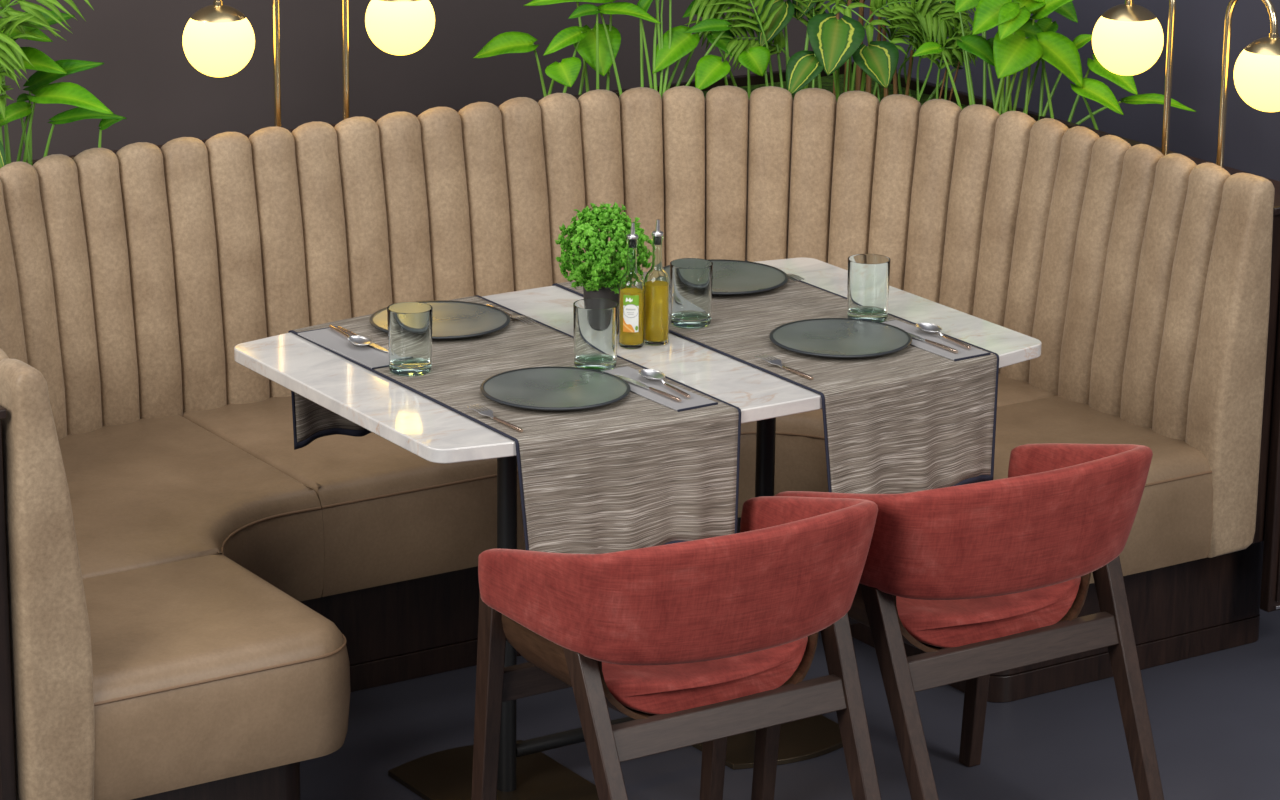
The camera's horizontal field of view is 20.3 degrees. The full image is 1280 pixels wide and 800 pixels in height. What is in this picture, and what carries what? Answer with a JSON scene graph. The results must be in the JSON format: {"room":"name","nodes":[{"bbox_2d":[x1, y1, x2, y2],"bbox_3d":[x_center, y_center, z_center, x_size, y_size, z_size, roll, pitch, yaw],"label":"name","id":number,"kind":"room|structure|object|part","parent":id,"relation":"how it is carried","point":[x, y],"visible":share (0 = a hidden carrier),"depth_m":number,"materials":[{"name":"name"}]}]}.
{"room":"restaurant","nodes":[
{"label":"restaurant","id":0,"kind":"room"},
{"bbox_2d":[0,0,822,161],"bbox_3d":[-2.672,-1.170,6.492,7.400,3.200,0.100,-10,20,-32],"label":"wall","id":1,"kind":"structure","parent":0,"point":[146,77],"depth_m":7.88,"materials":[{"name":"grey paint"}]},
{"bbox_2d":[300,609,1279,799],"bbox_3d":[0.577,1.064,4.899,10.500,0.100,10.100,-10,20,-32],"label":"floor","id":2,"kind":"structure","parent":0,"point":[1214,717],"depth_m":6.28,"materials":[{"name":"concrete"}]},
{"bbox_2d":[234,257,1041,799],"bbox_3d":[-0.003,0.266,6.070,1.184,0.750,0.805,-10,20,-32],"label":"dining table","id":3,"kind":"object","parent":2,"relation":"on","point":[403,417],"visible":0.47,"depth_m":5.95,"materials":[{"name":"beige stone"}]},
{"bbox_3d":[-0.239,0.652,6.062,0.267,0.010,0.347,-10,20,-32],"label":"plate","id":4,"kind":"part","parent":3,"relation":"part of","materials":[{"name":"grey metal"}]},
{"bbox_3d":[-0.221,0.310,5.935,0.100,0.717,0.100,-10,20,-32],"label":"post","id":5,"kind":"part","parent":3,"relation":"part of","materials":[{"name":"grey metal"}]},
{"bbox_2d":[288,295,740,553],"bbox_3d":[-0.227,0.049,5.848,0.389,0.220,0.849,-10,20,-32],"label":"table runner","id":6,"kind":"object","parent":3,"relation":"on","point":[635,471],"visible":0.67,"depth_m":5.56,"materials":[{"name":"grey fabric"}]},
{"bbox_2d":[297,326,388,368],"bbox_3d":[-0.471,-0.087,5.904,0.076,0.003,0.251,-10,20,-33],"label":"napkin","id":7,"kind":"object","parent":6,"relation":"on","point":[371,357],"visible":0.77,"depth_m":5.89,"materials":[{"name":"grey fabric"}]},
{"bbox_2d":[329,325,372,345],"bbox_3d":[-0.484,-0.107,5.941,0.037,0.010,0.149,-8,19,-28],"label":"spoon","id":8,"kind":"object","parent":7,"relation":"on","point":[356,340],"visible":1,"depth_m":5.92,"materials":[{"name":"silver metal"}]},
{"bbox_3d":[-0.500,-0.113,5.970,0.006,0.006,0.082,-8,19,-28],"label":"handle","id":9,"kind":"part","parent":8,"relation":"part of","materials":[{"name":"gold metal"}]},
{"bbox_2d":[348,335,372,345],"bbox_3d":[-0.465,-0.097,5.909,0.037,0.010,0.072,-8,19,-28],"label":"bowl","id":10,"kind":"object","parent":8,"relation":"on","point":[356,340],"depth_m":5.91,"materials":[{"name":"silver metal"}]},
{"bbox_2d":[337,326,387,351],"bbox_3d":[-0.459,-0.100,5.931,0.011,0.006,0.176,-10,20,-32],"label":"table knife","id":11,"kind":"object","parent":7,"relation":"on","point":[376,346],"visible":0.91,"depth_m":5.95,"materials":[{"name":"silver metal"}]},
{"bbox_3d":[-0.483,-0.112,5.969,0.006,0.006,0.083,-10,20,-32],"label":"handle","id":12,"kind":"part","parent":11,"relation":"part of","materials":[{"name":"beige metal"}]},
{"bbox_3d":[-0.437,-0.089,5.899,0.011,0.001,0.094,-10,20,-32],"label":"blade","id":13,"kind":"part","parent":11,"relation":"part of","materials":[{"name":"silver metal"}]},
{"bbox_2d":[387,302,432,375],"bbox_3d":[-0.370,-0.097,5.763,0.073,0.106,0.073,-10,20,-32],"label":"glass tumbler","id":14,"kind":"object","parent":6,"relation":"on","point":[409,323],"visible":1,"depth_m":5.74,"materials":[{"name":"clear glass"}]},
{"bbox_2d":[369,300,509,338],"bbox_3d":[-0.338,-0.132,6.047,0.238,0.012,0.238,-4,17,-15],"label":"dinner plate","id":15,"kind":"object","parent":6,"relation":"on","point":[451,319],"visible":0.73,"depth_m":6.06,"materials":[{"name":"grey"}]},
{"bbox_2d":[466,405,522,431],"bbox_3d":[-0.221,0.028,5.515,0.023,0.009,0.144,-11,20,-34],"label":"fork","id":16,"kind":"object","parent":6,"relation":"on","point":[488,412],"visible":1,"depth_m":5.53,"materials":[{"name":"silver metal"}]},
{"bbox_3d":[-0.203,0.037,5.490,0.006,0.006,0.080,-11,20,-33],"label":"handle","id":17,"kind":"part","parent":16,"relation":"part of","materials":[{"name":"beige metal"}]},
{"bbox_2d":[486,304,535,323],"bbox_3d":[-0.224,-0.146,6.103,0.023,0.009,0.144,-10,20,-32],"label":"fork","id":18,"kind":"object","parent":6,"relation":"on","point":[510,315],"visible":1,"depth_m":6.07,"materials":[{"name":"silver metal"}]},
{"bbox_2d":[480,366,630,410],"bbox_3d":[-0.134,-0.015,5.660,0.238,0.012,0.238,-10,20,-32],"label":"dinner plate","id":19,"kind":"object","parent":6,"relation":"on","point":[550,388],"visible":1,"depth_m":5.67,"materials":[{"name":"grey ceramic"}]},
{"bbox_2d":[573,298,617,370],"bbox_3d":[-0.072,-0.104,5.799,0.073,0.106,0.073,-10,20,-32],"label":"glass tumbler","id":20,"kind":"object","parent":6,"relation":"on","point":[595,320],"visible":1,"depth_m":5.77,"materials":[{"name":"clear glass"}]},
{"bbox_2d":[603,366,717,411],"bbox_3d":[0.019,-0.019,5.695,0.076,0.003,0.251,-11,20,-33],"label":"napkin","id":21,"kind":"object","parent":6,"relation":"on","point":[695,401],"visible":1,"depth_m":5.66,"materials":[{"name":"grey fabric"}]},
{"bbox_2d":[616,375,681,401],"bbox_3d":[0.014,-0.020,5.682,0.012,0.006,0.176,-11,20,-34],"label":"table knife","id":22,"kind":"object","parent":21,"relation":"on","point":[675,398],"visible":1,"depth_m":5.67,"materials":[{"name":"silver metal"}]},
{"bbox_3d":[-0.010,-0.029,5.714,0.011,0.001,0.094,-11,20,-34],"label":"blade","id":23,"kind":"part","parent":22,"relation":"part of","materials":[{"name":"silver metal"}]},
{"bbox_3d":[0.039,-0.009,5.645,0.006,0.006,0.083,-11,20,-34],"label":"handle","id":24,"kind":"part","parent":22,"relation":"part of","materials":[{"name":"beige metal"}]},
{"bbox_2d":[639,369,690,397],"bbox_3d":[0.042,-0.026,5.692,0.037,0.010,0.149,-8,19,-28],"label":"spoon","id":25,"kind":"object","parent":21,"relation":"on","point":[651,374],"visible":1,"depth_m":5.73,"materials":[{"name":"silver metal"}]},
{"bbox_2d":[639,369,665,383],"bbox_3d":[0.023,-0.037,5.725,0.037,0.010,0.072,-8,19,-28],"label":"bowl","id":26,"kind":"object","parent":25,"relation":"on","point":[651,374],"depth_m":5.74,"materials":[{"name":"silver metal"}]},
{"bbox_3d":[0.058,-0.016,5.665,0.006,0.006,0.082,-8,19,-28],"label":"handle","id":27,"kind":"part","parent":25,"relation":"part of","materials":[{"name":"brown metal"}]},
{"bbox_2d":[555,202,652,333],"bbox_3d":[-0.062,-0.222,6.002,0.161,0.223,0.162,16,22,41],"label":"potted herb","id":28,"kind":"object","parent":3,"relation":"on","point":[586,234],"visible":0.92,"depth_m":5.96,"materials":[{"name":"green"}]},
{"bbox_2d":[583,278,618,333],"bbox_3d":[-0.062,-0.157,6.024,0.069,0.086,0.069,-10,20,-32],"label":"pot","id":29,"kind":"object","parent":28,"relation":"on","point":[604,288],"depth_m":5.98,"materials":[{"name":"grey"}]},
{"bbox_3d":[-0.060,-0.242,5.990,0.089,0.112,0.075,3,17,7],"label":"stem","id":30,"kind":"part","parent":28,"relation":"part of","materials":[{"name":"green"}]},
{"bbox_2d":[618,222,644,348],"bbox_3d":[-0.013,-0.191,5.918,0.043,0.211,0.044,-10,20,-32],"label":"oil bottle","id":31,"kind":"object","parent":3,"relation":"on","point":[631,284],"visible":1,"depth_m":5.91,"materials":[{"name":"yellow glass"}]},
{"bbox_2d":[644,219,669,345],"bbox_3d":[0.028,-0.197,5.940,0.043,0.211,0.043,-10,20,-32],"label":"oil bottle","id":32,"kind":"object","parent":3,"relation":"on","point":[656,280],"visible":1,"depth_m":5.93,"materials":[{"name":"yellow glass"}]},
{"bbox_3d":[0.214,0.234,6.209,0.100,0.717,0.100,-10,20,-32],"label":"post","id":33,"kind":"part","parent":3,"relation":"part of","materials":[{"name":"grey metal"}]},
{"bbox_3d":[0.193,0.576,6.335,0.267,0.010,0.347,-10,20,-32],"label":"plate","id":34,"kind":"part","parent":3,"relation":"part of","materials":[{"name":"grey metal"}]},
{"bbox_2d":[552,271,998,493],"bbox_3d":[0.229,-0.031,6.136,0.389,0.220,0.849,-10,20,-32],"label":"table runner","id":35,"kind":"object","parent":3,"relation":"on","point":[910,419],"visible":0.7,"depth_m":5.85,"materials":[{"name":"grey fabric"}]},
{"bbox_2d":[670,258,712,328],"bbox_3d":[0.087,-0.180,6.061,0.073,0.106,0.073,-10,20,-32],"label":"glass tumbler","id":36,"kind":"object","parent":35,"relation":"on","point":[691,279],"visible":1,"depth_m":6.04,"materials":[{"name":"clear glass"}]},
{"bbox_2d":[663,259,788,294],"bbox_3d":[0.144,-0.214,6.344,0.238,0.012,0.238,11,19,30],"label":"dinner plate","id":37,"kind":"object","parent":35,"relation":"on","point":[730,277],"visible":0.52,"depth_m":6.35,"materials":[{"name":"grey ceramic"}]},
{"bbox_2d":[754,354,812,379],"bbox_3d":[0.236,-0.053,5.809,0.023,0.009,0.144,-10,20,-33],"label":"fork","id":38,"kind":"object","parent":35,"relation":"on","point":[773,361],"visible":1,"depth_m":5.82,"materials":[{"name":"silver metal"}]},
{"bbox_3d":[0.254,-0.044,5.784,0.006,0.006,0.080,-10,20,-33],"label":"handle","id":39,"kind":"part","parent":38,"relation":"part of","materials":[{"name":"beige metal"}]},
{"bbox_2d":[787,274,804,280],"bbox_3d":[0.244,-0.228,6.398,0.023,0.009,0.144,-10,20,-32],"label":"fork","id":40,"kind":"object","parent":35,"relation":"on","point":[789,275],"visible":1,"depth_m":6.35,"materials":[{"name":"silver metal"}]},
{"bbox_2d":[769,318,911,357],"bbox_3d":[0.334,-0.100,5.967,0.238,0.012,0.238,12,20,34],"label":"dinner plate","id":41,"kind":"object","parent":35,"relation":"on","point":[821,337],"visible":1,"depth_m":5.97,"materials":[{"name":"grey ceramic"}]},
{"bbox_2d":[847,254,890,321],"bbox_3d":[0.389,-0.189,6.104,0.073,0.106,0.073,-10,20,-32],"label":"glass tumbler","id":42,"kind":"object","parent":35,"relation":"on","point":[868,277],"visible":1,"depth_m":6.08,"materials":[{"name":"clear glass"}]},
{"bbox_2d":[881,320,990,360],"bbox_3d":[0.476,-0.101,5.990,0.076,0.003,0.251,-11,20,-33],"label":"napkin","id":43,"kind":"object","parent":35,"relation":"on","point":[963,353],"visible":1,"depth_m":5.95,"materials":[{"name":"grey fabric"}]},
{"bbox_2d":[907,332,957,352],"bbox_3d":[0.475,-0.101,5.973,0.012,0.006,0.176,-10,20,-33],"label":"table knife","id":44,"kind":"object","parent":43,"relation":"on","point":[953,350],"visible":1,"depth_m":5.94,"materials":[{"name":"silver metal"}]},
{"bbox_3d":[0.451,-0.110,6.005,0.011,0.001,0.094,-10,20,-33],"label":"blade","id":45,"kind":"part","parent":44,"relation":"part of","materials":[{"name":"silver metal"}]},
{"bbox_3d":[0.499,-0.089,5.935,0.006,0.006,0.083,-10,20,-33],"label":"handle","id":46,"kind":"part","parent":44,"relation":"part of","materials":[{"name":"beige metal"}]},
{"bbox_2d":[915,323,970,348],"bbox_3d":[0.509,-0.107,5.985,0.037,0.010,0.149,-9,19,-29],"label":"spoon","id":47,"kind":"object","parent":43,"relation":"on","point":[927,327],"visible":1,"depth_m":6.01,"materials":[{"name":"silver metal"}]},
{"bbox_2d":[915,323,942,336],"bbox_3d":[0.490,-0.117,6.017,0.037,0.010,0.072,-9,19,-29],"label":"bowl","id":48,"kind":"object","parent":47,"relation":"on","point":[927,327],"depth_m":6.03,"materials":[{"name":"silver metal"}]},
{"bbox_3d":[0.525,-0.097,5.958,0.006,0.006,0.082,-9,19,-29],"label":"handle","id":49,"kind":"part","parent":47,"relation":"part of","materials":[{"name":"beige metal"}]},
{"bbox_2d":[0,62,1279,799],"bbox_3d":[-0.287,0.078,6.468,2.800,0.878,1.486,-10,20,-32],"label":"surround","id":50,"kind":"object","parent":2,"relation":"on","point":[428,625],"visible":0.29,"depth_m":6.56,"materials":[{"name":"brown wood"}]},
{"bbox_3d":[-1.000,0.402,5.172,0.144,0.767,0.025,-10,20,-32],"label":"panel","id":51,"kind":"part","parent":50,"relation":"part of","materials":[{"name":"brown wood"}]},
{"bbox_2d":[0,141,5,167],"bbox_3d":[-1.164,-0.424,6.415,0.044,0.159,0.089,-10,20,-32],"label":"leaf plant","id":52,"kind":"object","parent":50,"relation":"on","point":[2,152],"visible":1,"depth_m":6.39,"materials":[{"name":"green plant"}]},
{"bbox_3d":[-1.156,0.259,5.435,0.153,0.626,0.630,-10,20,-32],"label":"panel","id":53,"kind":"part","parent":50,"relation":"part of","materials":[{"name":"brown wood"}]},
{"bbox_2d":[0,0,93,119],"bbox_3d":[-1.109,-0.582,6.391,0.275,0.477,0.161,4,17,10],"label":"palm plant","id":54,"kind":"object","parent":50,"relation":"on","point":[10,51],"visible":1,"depth_m":6.35,"materials":[{"name":"green plant"}]},
{"bbox_3d":[-1.121,-0.549,6.419,0.180,0.397,0.113,5,17,14],"label":"stem","id":55,"kind":"part","parent":54,"relation":"part of","materials":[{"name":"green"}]},
{"bbox_2d":[0,10,126,164],"bbox_3d":[-1.064,-0.532,6.480,0.282,0.333,0.117,6,17,17],"label":"leaf plant","id":56,"kind":"object","parent":50,"relation":"on","point":[49,70],"visible":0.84,"depth_m":6.47,"materials":[{"name":"green plant"}]},
{"bbox_3d":[-1.084,-0.520,6.507,0.205,0.294,0.061,5,17,14],"label":"stem","id":57,"kind":"part","parent":56,"relation":"part of","materials":[{"name":"green plant"}]},
{"bbox_2d":[182,0,280,126],"bbox_3d":[-0.754,-0.653,6.744,0.220,0.355,0.135,-10,20,-32],"label":"globe lamp","id":58,"kind":"object","parent":50,"relation":"on","point":[219,39],"visible":0.91,"depth_m":6.67,"materials":[{"name":"white glass"}]},
{"bbox_3d":[-0.790,-0.673,6.714,0.135,0.135,0.135,-10,20,-32],"label":"globe","id":59,"kind":"part","parent":58,"relation":"part of"},
{"bbox_2d":[341,0,434,119],"bbox_3d":[-0.499,-0.699,6.904,0.220,0.359,0.135,-10,20,-32],"label":"globe lamp","id":60,"kind":"object","parent":50,"relation":"on","point":[396,27],"visible":0.85,"depth_m":6.87,"materials":[{"name":"white glass"}]},
{"bbox_3d":[-0.463,-0.734,6.918,0.135,0.135,0.135,-10,20,-32],"label":"globe","id":61,"kind":"part","parent":60,"relation":"part of"},
{"bbox_2d":[473,0,769,97],"bbox_3d":[-0.038,-0.720,7.236,0.598,0.288,0.137,-1,17,-5],"label":"leaf plant","id":62,"kind":"object","parent":50,"relation":"on","point":[598,47],"visible":0.92,"depth_m":7.24,"materials":[{"name":"green plant"}]},
{"bbox_2d":[0,85,1274,799],"bbox_3d":[-0.238,-0.042,6.357,2.433,0.700,1.306,-10,20,-32],"label":"sofa","id":63,"kind":"object","parent":50,"relation":"on","point":[167,530],"visible":0.73,"depth_m":6.56,"materials":[{"name":"beige leather"}]},
{"bbox_2d":[58,414,323,601],"bbox_3d":[-0.968,0.262,6.181,0.756,0.200,0.755,-10,20,-32],"label":"seat cushion","id":64,"kind":"object","parent":63,"relation":"on","point":[147,491],"depth_m":6.21,"materials":[{"name":"leather"}]},
{"bbox_2d":[82,552,350,799],"bbox_3d":[-0.748,0.430,5.625,0.488,0.199,0.454,-10,20,-32],"label":"seat cushion","id":65,"kind":"object","parent":63,"relation":"on","point":[205,670],"depth_m":5.48,"materials":[{"name":"leather"}]},
{"bbox_2d":[183,396,525,596],"bbox_3d":[-0.395,0.130,6.653,0.738,0.199,0.563,-10,20,-32],"label":"seat cushion","id":66,"kind":"object","parent":63,"relation":"on","point":[382,513],"depth_m":6.35,"materials":[{"name":"leather"}]},
{"bbox_2d":[738,373,1057,516],"bbox_3d":[0.284,0.044,6.971,0.755,0.200,0.756,-10,20,-32],"label":"seat cushion","id":67,"kind":"object","parent":63,"relation":"on","point":[800,454],"depth_m":6.68,"materials":[{"name":"leather"}]},
{"bbox_2d":[983,396,1212,583],"bbox_3d":[0.728,0.172,6.557,0.488,0.199,0.454,-10,20,-32],"label":"seat cushion","id":68,"kind":"object","parent":63,"relation":"on","point":[1173,523],"depth_m":6.49,"materials":[{"name":"leather"}]},
{"bbox_2d":[668,0,977,100],"bbox_3d":[0.387,-0.771,7.284,0.650,0.369,0.192,2,17,5],"label":"palm plant","id":69,"kind":"object","parent":50,"relation":"on","point":[742,23],"visible":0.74,"depth_m":7.27,"materials":[{"name":"green plant"}]},
{"bbox_3d":[0.404,-0.737,7.307,0.548,0.292,0.164,4,17,10],"label":"stem","id":70,"kind":"part","parent":69,"relation":"part of","materials":[{"name":"green plant"}]},
{"bbox_2d":[757,0,963,100],"bbox_3d":[0.442,-0.723,7.275,0.442,0.284,0.293,-10,20,-32],"label":"leaf plant","id":71,"kind":"object","parent":50,"relation":"on","point":[833,41],"visible":0.83,"depth_m":7.15,"materials":[{"name":"green plant"}]},
{"bbox_2d":[886,0,972,101],"bbox_3d":[0.587,-0.703,7.223,0.187,0.277,0.078,3,17,6],"label":"palm plant","id":72,"kind":"object","parent":50,"relation":"on","point":[955,53],"visible":0.73,"depth_m":7.22,"materials":[{"name":"green plant"}]},
{"bbox_3d":[0.608,-0.677,7.235,0.113,0.221,0.046,6,17,18],"label":"stem","id":73,"kind":"part","parent":72,"relation":"part of","materials":[{"name":"green plant"}]},
{"bbox_2d":[912,0,1195,129],"bbox_3d":[0.819,-0.680,7.081,0.562,0.324,0.174,2,17,3],"label":"leaf plant","id":74,"kind":"object","parent":50,"relation":"on","point":[1009,51],"visible":0.92,"depth_m":7.06,"materials":[{"name":"green plant"}]},
{"bbox_3d":[0.780,-0.679,7.108,0.375,0.305,0.119,2,17,3],"label":"stem","id":75,"kind":"part","parent":74,"relation":"part of","materials":[{"name":"green plant"}]},
{"bbox_2d":[1092,0,1175,155],"bbox_3d":[0.947,-0.641,6.761,0.135,0.364,0.220,-10,20,-32],"label":"globe lamp","id":76,"kind":"object","parent":50,"relation":"on","point":[1128,39],"visible":0.91,"depth_m":6.73,"materials":[{"name":"white glass"}]},
{"bbox_3d":[0.924,-0.682,6.786,0.135,0.135,0.135,-10,20,-32],"label":"globe","id":77,"kind":"part","parent":76,"relation":"part of"},
{"bbox_2d":[1216,0,1279,174],"bbox_3d":[1.117,-0.567,6.513,0.135,0.366,0.220,-10,20,-32],"label":"globe lamp","id":78,"kind":"object","parent":50,"relation":"on","point":[1257,67],"visible":0.95,"depth_m":6.44,"materials":[{"name":"white glass"}]},
{"bbox_3d":[1.141,-0.588,6.469,0.135,0.135,0.135,-10,20,-32],"label":"globe","id":79,"kind":"part","parent":78,"relation":"part of"},
{"bbox_3d":[1.017,-0.121,6.807,0.153,0.626,0.630,-10,20,-32],"label":"panel","id":80,"kind":"part","parent":50,"relation":"part of","materials":[{"name":"brown wood"}]},
{"bbox_3d":[1.222,0.013,6.575,0.144,0.767,0.025,-10,20,-32],"label":"panel","id":81,"kind":"part","parent":50,"relation":"part of","materials":[{"name":"brown wood"}]},
{"bbox_3d":[1.237,0.012,6.566,0.128,0.735,0.005,-10,20,-32],"label":"moulding","id":82,"kind":"part","parent":50,"relation":"part of","materials":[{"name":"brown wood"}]},
{"bbox_2d":[471,496,880,799],"bbox_3d":[0.075,0.472,5.483,0.536,0.692,0.545,-10,20,-32],"label":"dining chair","id":83,"kind":"object","parent":2,"relation":"on","point":[707,641],"visible":1,"depth_m":5.32,"materials":[{"name":"fabric"}]},
{"bbox_3d":[-0.237,0.534,5.581,0.030,0.508,0.077,-10,20,-32],"label":"leg","id":84,"kind":"part","parent":83,"relation":"part of","materials":[{"name":"brown wood"}]},
{"bbox_3d":[-0.051,0.414,5.666,0.424,0.050,0.020,-10,20,-32],"label":"rail","id":85,"kind":"part","parent":83,"relation":"part of","materials":[{"name":"brown wood"}]},
{"bbox_3d":[-0.032,0.630,5.275,0.032,0.503,0.254,-11,20,-35],"label":"leg","id":86,"kind":"part","parent":83,"relation":"part of","materials":[{"name":"brown wood"}]},
{"bbox_3d":[0.080,0.240,5.410,0.536,0.206,0.413,-10,20,-32],"label":"backrest","id":87,"kind":"part","parent":83,"relation":"part of","materials":[{"name":"fabric"}]},
{"bbox_3d":[0.042,0.397,5.515,0.399,0.072,0.317,-10,20,-32],"label":"seat","id":88,"kind":"part","parent":83,"relation":"part of","materials":[{"name":"fabric"}]},
{"bbox_3d":[0.128,0.471,5.812,0.030,0.508,0.077,-10,20,-32],"label":"leg","id":89,"kind":"part","parent":83,"relation":"part of","materials":[{"name":"brown wood"}]},
{"bbox_3d":[0.132,0.478,5.395,0.430,0.044,0.040,-10,20,-32],"label":"rail","id":90,"kind":"part","parent":83,"relation":"part of","materials":[{"name":"brown wood"}]},
{"bbox_3d":[0.340,0.565,5.510,0.032,0.503,0.254,-9,19,-29],"label":"leg","id":91,"kind":"part","parent":83,"relation":"part of","materials":[{"name":"brown wood"}]},
{"bbox_2d":[751,443,1163,799],"bbox_3d":[0.531,0.392,5.771,0.536,0.692,0.545,-10,20,-32],"label":"dining chair","id":92,"kind":"object","parent":2,"relation":"on","point":[986,578],"visible":0.82,"depth_m":5.59,"materials":[{"name":"red fabric"}]},
{"bbox_3d":[0.219,0.455,5.869,0.030,0.508,0.077,-10,20,-32],"label":"leg","id":93,"kind":"part","parent":92,"relation":"part of","materials":[{"name":"brown wood"}]},
{"bbox_3d":[0.405,0.335,5.954,0.424,0.050,0.020,-10,20,-32],"label":"rail","id":94,"kind":"part","parent":92,"relation":"part of","materials":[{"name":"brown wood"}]},
{"bbox_3d":[0.424,0.551,5.563,0.032,0.503,0.254,-11,20,-35],"label":"leg","id":95,"kind":"part","parent":92,"relation":"part of","materials":[{"name":"brown wood"}]},
{"bbox_3d":[0.536,0.160,5.698,0.536,0.206,0.413,-10,20,-32],"label":"backrest","id":96,"kind":"part","parent":92,"relation":"part of","materials":[{"name":"fabric"}]},
{"bbox_3d":[0.584,0.391,6.099,0.030,0.508,0.077,-10,20,-32],"label":"leg","id":97,"kind":"part","parent":92,"relation":"part of","materials":[{"name":"brown wood"}]},
{"bbox_3d":[0.497,0.317,5.803,0.399,0.072,0.317,-10,20,-32],"label":"seat","id":98,"kind":"part","parent":92,"relation":"part of","materials":[{"name":"fabric"}]},
{"bbox_3d":[0.588,0.399,5.683,0.430,0.044,0.040,-10,20,-32],"label":"rail","id":99,"kind":"part","parent":92,"relation":"part of","materials":[{"name":"brown wood"}]},
{"bbox_3d":[0.796,0.486,5.798,0.032,0.503,0.254,-9,19,-29],"label":"leg","id":100,"kind":"part","parent":92,"relation":"part of","materials":[{"name":"brown wood"}]},
{"bbox_2d":[823,0,1279,180],"bbox_3d":[2.821,-0.669,5.032,0.100,3.200,8.700,-10,20,-32],"label":"wall","id":101,"kind":"structure","parent":0,"point":[1252,135],"depth_m":7.58,"materials":[{"name":"grey paint"}]}
]}

